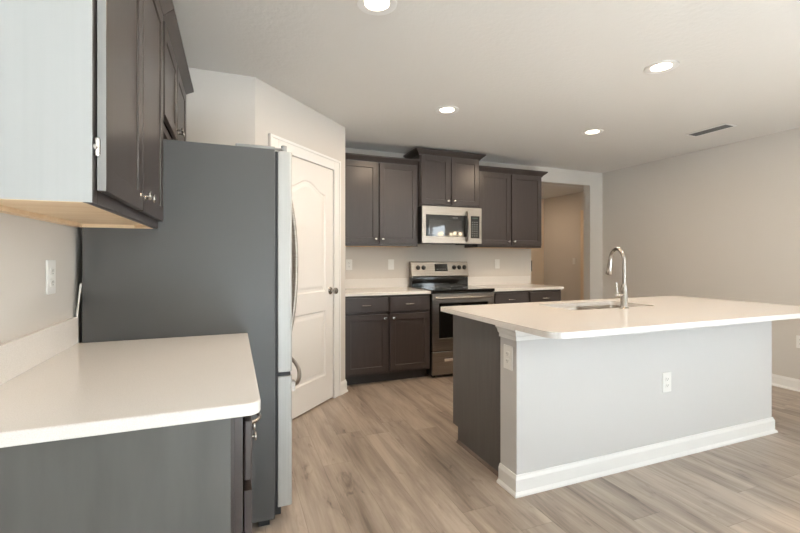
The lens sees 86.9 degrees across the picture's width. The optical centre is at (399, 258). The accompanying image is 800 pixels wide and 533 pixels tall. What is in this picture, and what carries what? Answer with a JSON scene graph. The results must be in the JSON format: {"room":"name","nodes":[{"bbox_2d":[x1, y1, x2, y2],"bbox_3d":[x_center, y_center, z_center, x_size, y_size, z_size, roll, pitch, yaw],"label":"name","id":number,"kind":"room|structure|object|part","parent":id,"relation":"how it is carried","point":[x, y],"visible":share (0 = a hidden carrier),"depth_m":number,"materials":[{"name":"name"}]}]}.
{"room":"kitchen","nodes":[
{"label":"kitchen","id":0,"kind":"room"},
{"bbox_2d":[0,213,81,343],"bbox_3d":[-0.738,0.006,0.096,0.120,2.485,8.721,0,0,-22],"label":"wall","id":1,"kind":"structure","parent":0,"point":[26,244],"depth_m":1.35,"materials":[{"name":"grey paint"}]},
{"bbox_2d":[0,317,77,384],"bbox_3d":[-1.102,0.283,1.211,0.019,0.104,0.990,0,0,-22],"label":"backsplash","id":2,"kind":"structure","parent":1,"relation":"attached to","point":[18,355],"depth_m":1.31,"materials":[{"name":"white stone"}]},
{"bbox_2d":[46,260,55,294],"bbox_3d":[-1.208,0.064,1.464,0.010,0.118,0.072,0,0,-22],"label":"electrical outlet","id":3,"kind":"object","parent":1,"relation":"attached to","point":[50,264],"visible":1,"depth_m":1.45,"materials":[{"name":"white plastic"}]},
{"bbox_2d":[50,267,54,275],"bbox_3d":[-1.206,0.044,1.465,0.003,0.028,0.034,0,0,-22],"label":"socket","id":4,"kind":"object","parent":3,"relation":"attached to","point":[52,269],"depth_m":1.46,"materials":[{"name":"grey plastic"}]},
{"bbox_2d":[50,279,54,286],"bbox_3d":[-1.206,0.084,1.465,0.003,0.028,0.034,0,0,-22],"label":"socket","id":5,"kind":"object","parent":3,"relation":"attached to","point":[52,281],"depth_m":1.46,"materials":[{"name":"grey plastic"}]},
{"bbox_2d":[76,283,81,316],"bbox_3d":[-1.280,0.209,1.681,0.023,0.220,0.007,0,0,-22],"label":"power cord","id":6,"kind":"object","parent":1,"relation":"attached to","point":[80,286],"visible":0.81,"depth_m":1.68,"materials":[{"name":"white plastic"}]},
{"bbox_2d":[0,0,173,228],"bbox_3d":[-0.962,-0.608,1.307,0.353,0.964,0.966,0,0,-22],"label":"upper cabinet","id":7,"kind":"object","parent":1,"relation":"attached to","point":[81,81],"visible":1,"depth_m":0.95,"materials":[{"name":"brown wood"}]},
{"bbox_3d":[-0.832,-0.588,0.899,0.294,0.921,0.004,0,0,-22],"label":"panel","id":8,"kind":"part","parent":7,"relation":"part of","materials":[{"name":"laminate"}]},
{"bbox_3d":[-0.771,-0.592,1.179,0.018,0.869,0.423,0,0,-22],"label":"door","id":9,"kind":"part","parent":7,"relation":"part of","materials":[{"name":"brown wood"}]},
{"bbox_3d":[-0.871,-0.588,1.374,0.019,0.921,0.908,0,0,-22],"label":"frame","id":10,"kind":"part","parent":7,"relation":"part of","materials":[{"name":"brown wood"}]},
{"bbox_3d":[-0.814,-0.202,1.357,0.032,0.030,0.030,0,0,-22],"label":"knob","id":11,"kind":"part","parent":7,"relation":"part of","materials":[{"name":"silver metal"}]},
{"bbox_3d":[-0.931,-0.592,1.585,0.018,0.869,0.423,0,0,-22],"label":"door","id":12,"kind":"part","parent":7,"relation":"part of","materials":[{"name":"brown wood"}]},
{"bbox_3d":[-0.841,-0.202,1.426,0.032,0.030,0.030,0,0,-22],"label":"knob","id":13,"kind":"part","parent":7,"relation":"part of","materials":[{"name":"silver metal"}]},
{"bbox_3d":[-0.962,-1.057,1.307,0.353,0.066,0.966,0,0,-22],"label":"crown moulding","id":14,"kind":"part","parent":7,"relation":"part of","materials":[{"name":"brown wood"}]},
{"bbox_2d":[163,8,193,140],"bbox_3d":[-1.320,-0.836,2.215,0.353,0.509,0.978,0,0,-22],"label":"upper cabinet","id":15,"kind":"object","parent":1,"relation":"attached to","point":[177,83],"visible":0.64,"depth_m":2.10,"materials":[{"name":"brown wood"}]},
{"bbox_3d":[-1.208,-0.815,2.228,0.019,0.467,0.920,0,0,-22],"label":"frame","id":16,"kind":"part","parent":15,"relation":"part of","materials":[{"name":"brown wood"}]},
{"bbox_3d":[-1.105,-0.826,2.025,0.018,0.400,0.439,0,0,-22],"label":"door","id":17,"kind":"part","parent":15,"relation":"part of","materials":[{"name":"brown wood"}]},
{"bbox_3d":[-1.320,-1.057,2.215,0.353,0.066,0.978,0,0,-22],"label":"crown moulding","id":18,"kind":"part","parent":15,"relation":"part of","materials":[{"name":"brown wood"}]},
{"bbox_3d":[-1.271,-0.826,2.447,0.018,0.400,0.439,0,0,-22],"label":"door","id":19,"kind":"part","parent":15,"relation":"part of","materials":[{"name":"brown wood"}]},
{"bbox_2d":[186,67,254,145],"bbox_3d":[-1.345,0.006,2.791,0.729,2.485,0.100,0,0,-22],"label":"wall","id":20,"kind":"structure","parent":0,"point":[220,109],"depth_m":2.80,"materials":[{"name":"grey paint"}]},
{"bbox_2d":[255,78,344,397],"bbox_3d":[-0.797,0.006,3.446,0.100,2.485,1.193,0,0,23],"label":"wall","id":21,"kind":"structure","parent":0,"point":[277,113],"depth_m":3.38,"materials":[{"name":"grey paint"}]},
{"bbox_2d":[268,133,340,397],"bbox_3d":[-0.738,0.180,3.428,0.025,2.137,0.951,0,0,23],"label":"trim","id":22,"kind":"structure","parent":21,"relation":"attached to","point":[299,151],"depth_m":3.79,"materials":[{"name":"white paint"}]},
{"bbox_2d":[290,156,337,418],"bbox_3d":[-0.733,0.224,3.426,0.108,2.027,0.754,0,0,23],"label":"door","id":23,"kind":"structure","parent":21,"relation":"in","point":[312,184],"depth_m":3.50,"materials":[{"name":"white paint"}]},
{"bbox_3d":[-0.584,0.284,3.726,0.073,0.066,0.066,0,0,23],"label":"knob","id":24,"kind":"part","parent":23,"relation":"part of","materials":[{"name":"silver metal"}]},
{"bbox_2d":[345,148,601,299],"bbox_3d":[0.320,0.006,5.138,5.551,2.485,0.120,0,0,-22],"label":"wall","id":25,"kind":"structure","parent":0,"point":[367,262],"depth_m":5.43,"materials":[{"name":"grey paint"}]},
{"bbox_2d":[346,259,351,269],"bbox_3d":[-0.569,0.069,4.717,0.072,0.118,0.010,0,0,-22],"label":"electrical outlet","id":26,"kind":"object","parent":25,"relation":"attached to","point":[348,261],"visible":1,"depth_m":4.71,"materials":[{"name":"white plastic"}]},
{"bbox_2d":[345,278,407,288],"bbox_3d":[-0.340,0.283,4.801,0.929,0.104,0.019,0,0,-22],"label":"backsplash","id":27,"kind":"structure","parent":25,"relation":"attached to","point":[393,282],"depth_m":4.82,"materials":[{"name":"white stone"}]},
{"bbox_2d":[345,153,419,246],"bbox_3d":[-0.279,-0.611,4.645,0.930,0.958,0.356,0,0,-22],"label":"upper cabinet","id":28,"kind":"object","parent":25,"relation":"attached to","point":[381,192],"visible":0.81,"depth_m":4.53,"materials":[{"name":"brown wood"}]},
{"bbox_3d":[-0.444,-0.595,4.438,0.442,0.862,0.018,0,0,-22],"label":"door","id":29,"kind":"part","parent":28,"relation":"part of","materials":[{"name":"brown wood"}]},
{"bbox_3d":[-0.278,-1.057,4.646,0.927,0.066,0.356,0,0,-22],"label":"crown moulding","id":30,"kind":"part","parent":28,"relation":"part of","materials":[{"name":"brown wood"}]},
{"bbox_3d":[-0.015,-0.595,4.607,0.442,0.862,0.018,0,0,-22],"label":"door","id":31,"kind":"part","parent":28,"relation":"part of","materials":[{"name":"brown wood"}]},
{"bbox_2d":[388,259,393,269],"bbox_3d":[-0.103,0.069,4.901,0.072,0.118,0.010,0,0,-22],"label":"light switch","id":32,"kind":"object","parent":25,"relation":"attached to","point":[390,261],"visible":1,"depth_m":4.90,"materials":[{"name":"white plastic"}]},
{"bbox_2d":[403,147,485,207],"bbox_3d":[0.519,-0.897,4.938,0.878,0.627,0.398,0,0,-22],"label":"upper cabinet","id":33,"kind":"object","parent":25,"relation":"attached to","point":[446,178],"visible":0.91,"depth_m":4.77,"materials":[{"name":"brown wood"}]},
{"bbox_3d":[0.399,-0.876,4.726,0.359,0.541,0.018,0,0,-22],"label":"door","id":34,"kind":"part","parent":33,"relation":"part of","materials":[{"name":"brown wood"}]},
{"bbox_3d":[0.519,-1.178,4.938,0.878,0.066,0.398,0,0,-22],"label":"crown moulding","id":35,"kind":"part","parent":33,"relation":"part of","materials":[{"name":"brown wood"}]},
{"bbox_3d":[0.568,-0.876,4.815,0.762,0.585,0.019,0,0,-22],"label":"frame","id":36,"kind":"part","parent":33,"relation":"part of","materials":[{"name":"brown wood"}]},
{"bbox_2d":[418,206,481,244],"bbox_3d":[0.531,-0.369,4.907,0.756,0.422,0.460,0,0,-22],"label":"microwave","id":37,"kind":"object","parent":33,"relation":"attached to","point":[436,224],"visible":0.96,"depth_m":4.74,"materials":[{"name":"silver metal"}]},
{"bbox_3d":[0.531,-0.367,4.726,0.531,0.238,0.002,0,0,-22],"label":"door glass","id":38,"kind":"part","parent":37,"relation":"part of","materials":[{"name":"black glass"}]},
{"bbox_3d":[0.771,-0.364,4.789,0.023,0.349,0.065,0,0,-22],"label":"handle","id":39,"kind":"part","parent":37,"relation":"part of","materials":[{"name":"silver metal"}]},
{"bbox_3d":[0.862,-0.376,4.869,0.168,0.408,0.025,0,0,-22],"label":"control panel","id":40,"kind":"part","parent":37,"relation":"part of","materials":[{"name":"silver metal"}]},
{"bbox_3d":[0.752,-0.876,4.865,0.359,0.541,0.018,0,0,-22],"label":"door","id":41,"kind":"part","parent":33,"relation":"part of","materials":[{"name":"brown wood"}]},
{"bbox_2d":[495,259,499,268],"bbox_3d":[1.252,0.069,5.436,0.072,0.118,0.010,0,0,-22],"label":"light switch","id":42,"kind":"object","parent":25,"relation":"attached to","point":[497,261],"visible":1,"depth_m":5.43,"materials":[{"name":"white plastic"}]},
{"bbox_2d":[468,276,529,284],"bbox_3d":[1.268,0.283,5.436,0.990,0.104,0.019,0,0,-22],"label":"backsplash","id":43,"kind":"structure","parent":25,"relation":"attached to","point":[501,280],"depth_m":5.43,"materials":[{"name":"white stone"}]},
{"bbox_2d":[465,165,547,248],"bbox_3d":[1.329,-0.611,5.280,0.994,0.958,0.356,0,0,-22],"label":"upper cabinet","id":44,"kind":"object","parent":25,"relation":"attached to","point":[509,198],"visible":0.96,"depth_m":5.13,"materials":[{"name":"brown wood"}]},
{"bbox_3d":[1.136,-0.595,5.062,0.444,0.862,0.018,0,0,-22],"label":"door","id":45,"kind":"part","parent":44,"relation":"part of","materials":[{"name":"brown wood"}]},
{"bbox_3d":[1.344,-0.591,5.167,0.933,0.914,0.019,0,0,-22],"label":"frame","id":46,"kind":"part","parent":44,"relation":"part of","materials":[{"name":"brown wood"}]},
{"bbox_3d":[1.331,-1.057,5.280,0.991,0.066,0.356,0,0,-22],"label":"crown moulding","id":47,"kind":"part","parent":44,"relation":"part of","materials":[{"name":"brown wood"}]},
{"bbox_3d":[1.568,-0.595,5.232,0.444,0.862,0.018,0,0,-22],"label":"door","id":48,"kind":"part","parent":44,"relation":"part of","materials":[{"name":"brown wood"}]},
{"bbox_2d":[173,0,799,198],"bbox_3d":[2.066,-1.286,2.525,7.120,0.100,11.420,0,0,-22],"label":"ceiling","id":49,"kind":"structure","parent":0,"point":[525,79],"depth_m":2.77,"materials":[{"name":"white paint"}]},
{"bbox_2d":[357,0,396,15],"bbox_3d":[-0.112,-1.232,2.042,0.196,0.008,0.196,0,0,-22],"label":"recessed light","id":50,"kind":"object","parent":49,"relation":"in","point":[372,7],"visible":1,"depth_m":2.06,"materials":[{"name":"white paint"}]},
{"bbox_2d":[435,106,458,113],"bbox_3d":[0.392,-1.232,3.509,0.196,0.008,0.196,0,0,-22],"label":"recessed light","id":51,"kind":"object","parent":49,"relation":"in","point":[443,109],"visible":1,"depth_m":3.49,"materials":[{"name":"white paint"}]},
{"bbox_2d":[582,129,603,134],"bbox_3d":[1.877,-1.232,4.117,0.196,0.008,0.196,0,0,-22],"label":"recessed light","id":52,"kind":"object","parent":49,"relation":"in","point":[590,131],"visible":1,"depth_m":4.10,"materials":[{"name":"white glass"}]},
{"bbox_2d":[644,60,678,73],"bbox_3d":[1.684,-1.232,2.723,0.196,0.008,0.196,0,0,-22],"label":"recessed light","id":53,"kind":"object","parent":49,"relation":"in","point":[663,66],"visible":1,"depth_m":2.71,"materials":[{"name":"white paint"}]},
{"bbox_2d":[685,123,736,136],"bbox_3d":[2.982,-1.232,4.059,0.160,0.008,0.380,0,0,-22],"label":"ceiling vent","id":54,"kind":"object","parent":49,"relation":"in","point":[726,125],"visible":1,"depth_m":4.05,"materials":[{"name":"grey metal"}]},
{"bbox_2d":[252,374,799,532],"bbox_3d":[2.066,1.299,2.525,7.120,0.100,11.420,0,0,-22],"label":"floor","id":55,"kind":"structure","parent":0,"point":[384,456],"depth_m":2.36,"materials":[{"name":"brown wood"}]},
{"bbox_2d":[0,412,261,532],"bbox_3d":[-0.803,0.807,1.336,0.668,0.884,0.969,0,0,-22],"label":"base cabinet","id":56,"kind":"object","parent":55,"relation":"on","point":[192,477],"visible":0.65,"depth_m":0.91,"materials":[{"name":"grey wood"}]},
{"bbox_2d":[0,333,260,447],"bbox_3d":[-0.808,0.350,1.327,0.651,0.030,0.990,0,0,-22],"label":"countertop","id":57,"kind":"structure","parent":56,"relation":"on","point":[109,387],"depth_m":1.07,"materials":[{"name":"white stone"}]},
{"bbox_3d":[-0.555,0.757,1.437,0.019,0.784,0.964,0,0,-22],"label":"frame","id":58,"kind":"part","parent":56,"relation":"part of","materials":[{"name":"brown wood"}]},
{"bbox_3d":[-0.447,0.459,1.221,0.018,0.144,0.455,0,0,-22],"label":"drawer","id":59,"kind":"part","parent":56,"relation":"part of","materials":[{"name":"brown wood"}]},
{"bbox_3d":[-0.447,0.841,1.221,0.018,0.573,0.455,0,0,-22],"label":"door","id":60,"kind":"part","parent":56,"relation":"part of","materials":[{"name":"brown wood"}]},
{"bbox_3d":[-0.495,0.594,1.412,0.032,0.030,0.030,0,0,-22],"label":"knob","id":61,"kind":"part","parent":56,"relation":"part of","materials":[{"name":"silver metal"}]},
{"bbox_3d":[-0.421,0.459,1.231,0.034,0.010,0.103,0,0,-22],"label":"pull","id":62,"kind":"part","parent":56,"relation":"part of","materials":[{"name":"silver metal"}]},
{"bbox_2d":[82,139,300,526],"bbox_3d":[-1.016,0.357,2.282,0.916,1.784,0.912,0,0,-22],"label":"refrigerator","id":63,"kind":"object","parent":55,"relation":"on","point":[222,257],"visible":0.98,"depth_m":1.88,"materials":[{"name":"grey metal"}]},
{"bbox_3d":[-0.706,0.857,2.405,0.066,0.609,0.912,0,0,-22],"label":"freezer drawer","id":64,"kind":"part","parent":63,"relation":"part of","materials":[{"name":"metal"}]},
{"bbox_3d":[-0.622,0.015,2.192,0.066,1.035,0.454,0,0,-22],"label":"door","id":65,"kind":"part","parent":63,"relation":"part of","materials":[{"name":"metal"}]},
{"bbox_3d":[-0.656,0.039,2.473,0.094,0.951,0.023,0,0,-22],"label":"handle","id":66,"kind":"part","parent":63,"relation":"part of","materials":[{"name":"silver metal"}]},
{"bbox_3d":[-0.623,0.039,2.389,0.094,0.951,0.023,0,0,-22],"label":"handle","id":67,"kind":"part","parent":63,"relation":"part of","materials":[{"name":"silver metal"}]},
{"bbox_2d":[345,294,429,384],"bbox_3d":[-0.222,0.807,4.498,0.923,0.884,0.672,0,0,-22],"label":"base cabinet","id":68,"kind":"object","parent":55,"relation":"on","point":[387,337],"visible":0.9,"depth_m":4.23,"materials":[{"name":"brown wood"}]},
{"bbox_3d":[-0.329,0.459,4.142,0.434,0.144,0.018,0,0,-22],"label":"drawer","id":69,"kind":"part","parent":68,"relation":"part of","materials":[{"name":"brown wood"}]},
{"bbox_3d":[-0.329,0.841,4.142,0.434,0.573,0.018,0,0,-22],"label":"door","id":70,"kind":"part","parent":68,"relation":"part of","materials":[{"name":"brown wood"}]},
{"bbox_2d":[345,287,430,296],"bbox_3d":[-0.226,0.350,4.511,0.929,0.030,0.642,0,0,-22],"label":"countertop","id":71,"kind":"structure","parent":68,"relation":"on","point":[395,290],"depth_m":4.30,"materials":[{"name":"white stone"}]},
{"bbox_3d":[0.100,0.459,4.311,0.434,0.144,0.018,0,0,-22],"label":"drawer","id":72,"kind":"part","parent":68,"relation":"part of","materials":[{"name":"brown wood"}]},
{"bbox_3d":[0.100,0.841,4.311,0.434,0.573,0.018,0,0,-22],"label":"door","id":73,"kind":"part","parent":68,"relation":"part of","materials":[{"name":"brown wood"}]},
{"bbox_2d":[409,262,494,376],"bbox_3d":[0.584,0.642,4.773,0.758,1.213,0.691,0,0,-22],"label":"range","id":74,"kind":"object","parent":55,"relation":"on","point":[447,282],"visible":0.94,"depth_m":4.53,"materials":[{"name":"silver metal"}]},
{"bbox_3d":[0.473,0.128,5.054,0.754,0.183,0.087,0,0,-22],"label":"control panel","id":75,"kind":"part","parent":74,"relation":"part of","materials":[{"name":"silver metal"}]},
{"bbox_3d":[0.681,1.095,4.528,0.754,0.237,0.034,0,0,-22],"label":"warming drawer","id":76,"kind":"part","parent":74,"relation":"part of","materials":[{"name":"silver metal"}]},
{"bbox_2d":[411,285,494,292],"bbox_3d":[0.587,0.342,4.766,0.758,0.030,0.568,0,0,-22],"label":"cooktop","id":77,"kind":"object","parent":74,"relation":"in","point":[433,288],"depth_m":4.62,"materials":[{"name":"grey glass"}]},
{"bbox_3d":[0.681,0.667,4.528,0.754,0.593,0.034,0,0,-22],"label":"oven door","id":78,"kind":"part","parent":74,"relation":"part of","materials":[{"name":"silver metal"}]},
{"bbox_3d":[0.699,0.411,4.482,0.704,0.025,0.065,0,0,-22],"label":"handle","id":79,"kind":"part","parent":74,"relation":"part of","materials":[{"name":"silver metal"}]},
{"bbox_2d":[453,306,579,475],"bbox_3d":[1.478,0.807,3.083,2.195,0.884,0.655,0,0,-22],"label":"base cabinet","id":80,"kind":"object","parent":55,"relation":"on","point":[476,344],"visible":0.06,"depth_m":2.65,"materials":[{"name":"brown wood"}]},
{"bbox_3d":[0.482,0.807,2.661,0.006,0.884,0.602,0,0,-22],"label":"panel","id":81,"kind":"part","parent":80,"relation":"part of","materials":[{"name":"grey wood"}]},
{"bbox_3d":[0.482,1.240,2.634,0.014,0.018,0.512,0,0,-22],"label":"shoe moulding","id":82,"kind":"part","parent":80,"relation":"part of","materials":[{"name":"brown wood"}]},
{"bbox_2d":[441,296,799,338],"bbox_3d":[1.593,0.350,2.857,2.384,0.030,1.135,0,0,-22],"label":"countertop","id":83,"kind":"structure","parent":80,"relation":"on","point":[658,313],"depth_m":2.53,"materials":[{"name":"white stone"}]},
{"bbox_2d":[558,305,628,309],"bbox_3d":[1.409,0.464,3.045,0.782,0.196,0.402,0,0,-22],"label":"sink","id":84,"kind":"object","parent":83,"relation":"in","point":[595,306],"visible":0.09,"depth_m":3.26,"materials":[{"name":"silver metal"}]},
{"bbox_3d":[1.241,0.464,2.979,0.420,0.195,0.402,0,0,-22],"label":"bowl","id":85,"kind":"part","parent":84,"relation":"part of","materials":[{"name":"silver metal"}]},
{"bbox_3d":[1.601,0.464,3.121,0.370,0.195,0.402,0,0,-22],"label":"bowl","id":86,"kind":"part","parent":84,"relation":"part of","materials":[{"name":"silver metal"}]},
{"bbox_2d":[605,247,628,308],"bbox_3d":[1.504,0.127,2.922,0.095,0.415,0.260,0,0,11],"label":"kitchen faucet","id":87,"kind":"object","parent":83,"relation":"on","point":[623,294],"visible":1,"depth_m":2.83,"materials":[{"name":"grey metal"}]},
{"bbox_3d":[1.502,0.050,2.923,0.025,0.260,0.201,0,0,-2],"label":"spout","id":88,"kind":"part","parent":87,"relation":"part of","materials":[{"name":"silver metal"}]},
{"bbox_3d":[1.461,0.207,2.818,0.058,0.097,0.025,0,0,-22],"label":"lever handle","id":89,"kind":"part","parent":87,"relation":"part of","materials":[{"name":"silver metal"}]},
{"bbox_2d":[494,289,560,303],"bbox_3d":[1.374,0.807,5.128,0.952,0.884,0.672,0,0,-22],"label":"base cabinet","id":90,"kind":"object","parent":55,"relation":"on","point":[500,297],"visible":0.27,"depth_m":4.84,"materials":[{"name":"brown wood"}]},
{"bbox_3d":[1.260,0.459,4.769,0.449,0.144,0.018,0,0,-22],"label":"drawer","id":91,"kind":"part","parent":90,"relation":"part of","materials":[{"name":"brown wood"}]},
{"bbox_2d":[469,284,563,291],"bbox_3d":[1.383,0.350,5.146,0.990,0.030,0.642,0,0,-22],"label":"countertop","id":92,"kind":"structure","parent":90,"relation":"on","point":[507,287],"depth_m":4.97,"materials":[{"name":"white stone"}]},
{"bbox_3d":[1.702,0.459,4.943,0.449,0.144,0.018,0,0,-22],"label":"drawer","id":93,"kind":"part","parent":90,"relation":"part of","materials":[{"name":"brown wood"}]},
{"bbox_2d":[531,248,533,283],"bbox_3d":[2.333,0.219,8.482,0.850,2.040,0.055,0,0,-22],"label":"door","id":94,"kind":"structure","parent":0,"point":[532,249],"depth_m":8.62,"materials":[{"name":"beige paint"}]},
{"bbox_2d":[534,199,543,284],"bbox_3d":[1.723,0.006,8.324,3.300,2.485,0.100,0,0,-22],"label":"wall","id":95,"kind":"structure","parent":0,"point":[538,252],"depth_m":8.75,"materials":[{"name":"beige paint"}]},
{"bbox_2d":[544,191,583,300],"bbox_3d":[3.463,0.006,7.700,0.100,2.485,2.339,0,0,-22],"label":"wall","id":96,"kind":"structure","parent":0,"point":[561,213],"depth_m":8.25,"materials":[{"name":"grey paint"}]},
{"bbox_2d":[580,210,583,299],"bbox_3d":[3.371,0.179,7.765,0.025,2.140,0.110,0,0,-22],"label":"trim","id":97,"kind":"structure","parent":96,"relation":"attached to","point":[581,211],"depth_m":7.78,"materials":[{"name":"beige paint"}]},
{"bbox_2d":[500,321,771,474],"bbox_3d":[1.623,0.807,2.708,2.221,0.884,0.145,0,0,-22],"label":"wall","id":98,"kind":"structure","parent":0,"point":[563,401],"depth_m":2.52,"materials":[{"name":"grey paint"}]},
{"bbox_2d":[504,344,512,370],"bbox_3d":[0.586,0.537,2.296,0.010,0.130,0.078,0,0,-22],"label":"electrical outlet","id":99,"kind":"object","parent":98,"relation":"attached to","point":[508,350],"visible":1,"depth_m":2.29,"materials":[{"name":"white plastic"}]},
{"bbox_2d":[495,325,546,340],"bbox_3d":[1.629,0.400,2.692,2.289,0.069,0.179,0,0,-22],"label":"trim","id":100,"kind":"structure","parent":98,"relation":"attached to","point":[511,334],"depth_m":2.25,"materials":[{"name":"white paint"}]},
{"bbox_2d":[497,417,777,497],"bbox_3d":[1.627,1.196,2.695,2.273,0.105,0.171,0,0,-22],"label":"baseboard","id":101,"kind":"structure","parent":98,"relation":"attached to","point":[525,484],"depth_m":2.50,"materials":[{"name":"white paint"}]},
{"bbox_2d":[662,372,670,392],"bbox_3d":[1.671,0.774,2.643,0.078,0.122,0.010,0,0,-22],"label":"electrical outlet","id":102,"kind":"object","parent":98,"relation":"attached to","point":[666,377],"visible":1,"depth_m":2.64,"materials":[{"name":"white plastic"}]},
{"bbox_2d":[602,127,799,379],"bbox_3d":[4.537,0.006,2.179,0.120,2.485,8.721,0,0,-22],"label":"wall","id":103,"kind":"structure","parent":0,"point":[722,222],"depth_m":4.66,"materials":[{"name":"grey paint"}]},
{"bbox_2d":[772,374,799,391],"bbox_3d":[4.361,1.194,2.109,0.258,0.110,8.721,0,0,-22],"label":"baseboard","id":104,"kind":"structure","parent":103,"relation":"attached to","point":[789,383],"depth_m":4.06,"materials":[{"name":"white paint"}]},
{"bbox_2d":[796,335,799,347],"bbox_3d":[3.763,0.784,3.964,0.010,0.118,0.072,0,0,-22],"label":"electrical outlet","id":105,"kind":"object","parent":103,"relation":"attached to","point":[797,336],"visible":1,"depth_m":3.99,"materials":[{"name":"white plastic"}]},
{"bbox_3d":[-0.694,0.007,4.290,0.100,2.485,0.711,0,0,-22],"label":"wall","id":106,"kind":"structure","parent":0,"visible":0},
{"bbox_2d":[341,379,347,394],"bbox_3d":[-0.526,1.194,3.989,0.077,0.110,0.259,0,0,-2],"label":"baseboard","id":107,"kind":"structure","parent":106,"relation":"attached to","point":[343,383],"depth_m":3.92,"materials":[{"name":"white paint"}]}
]}

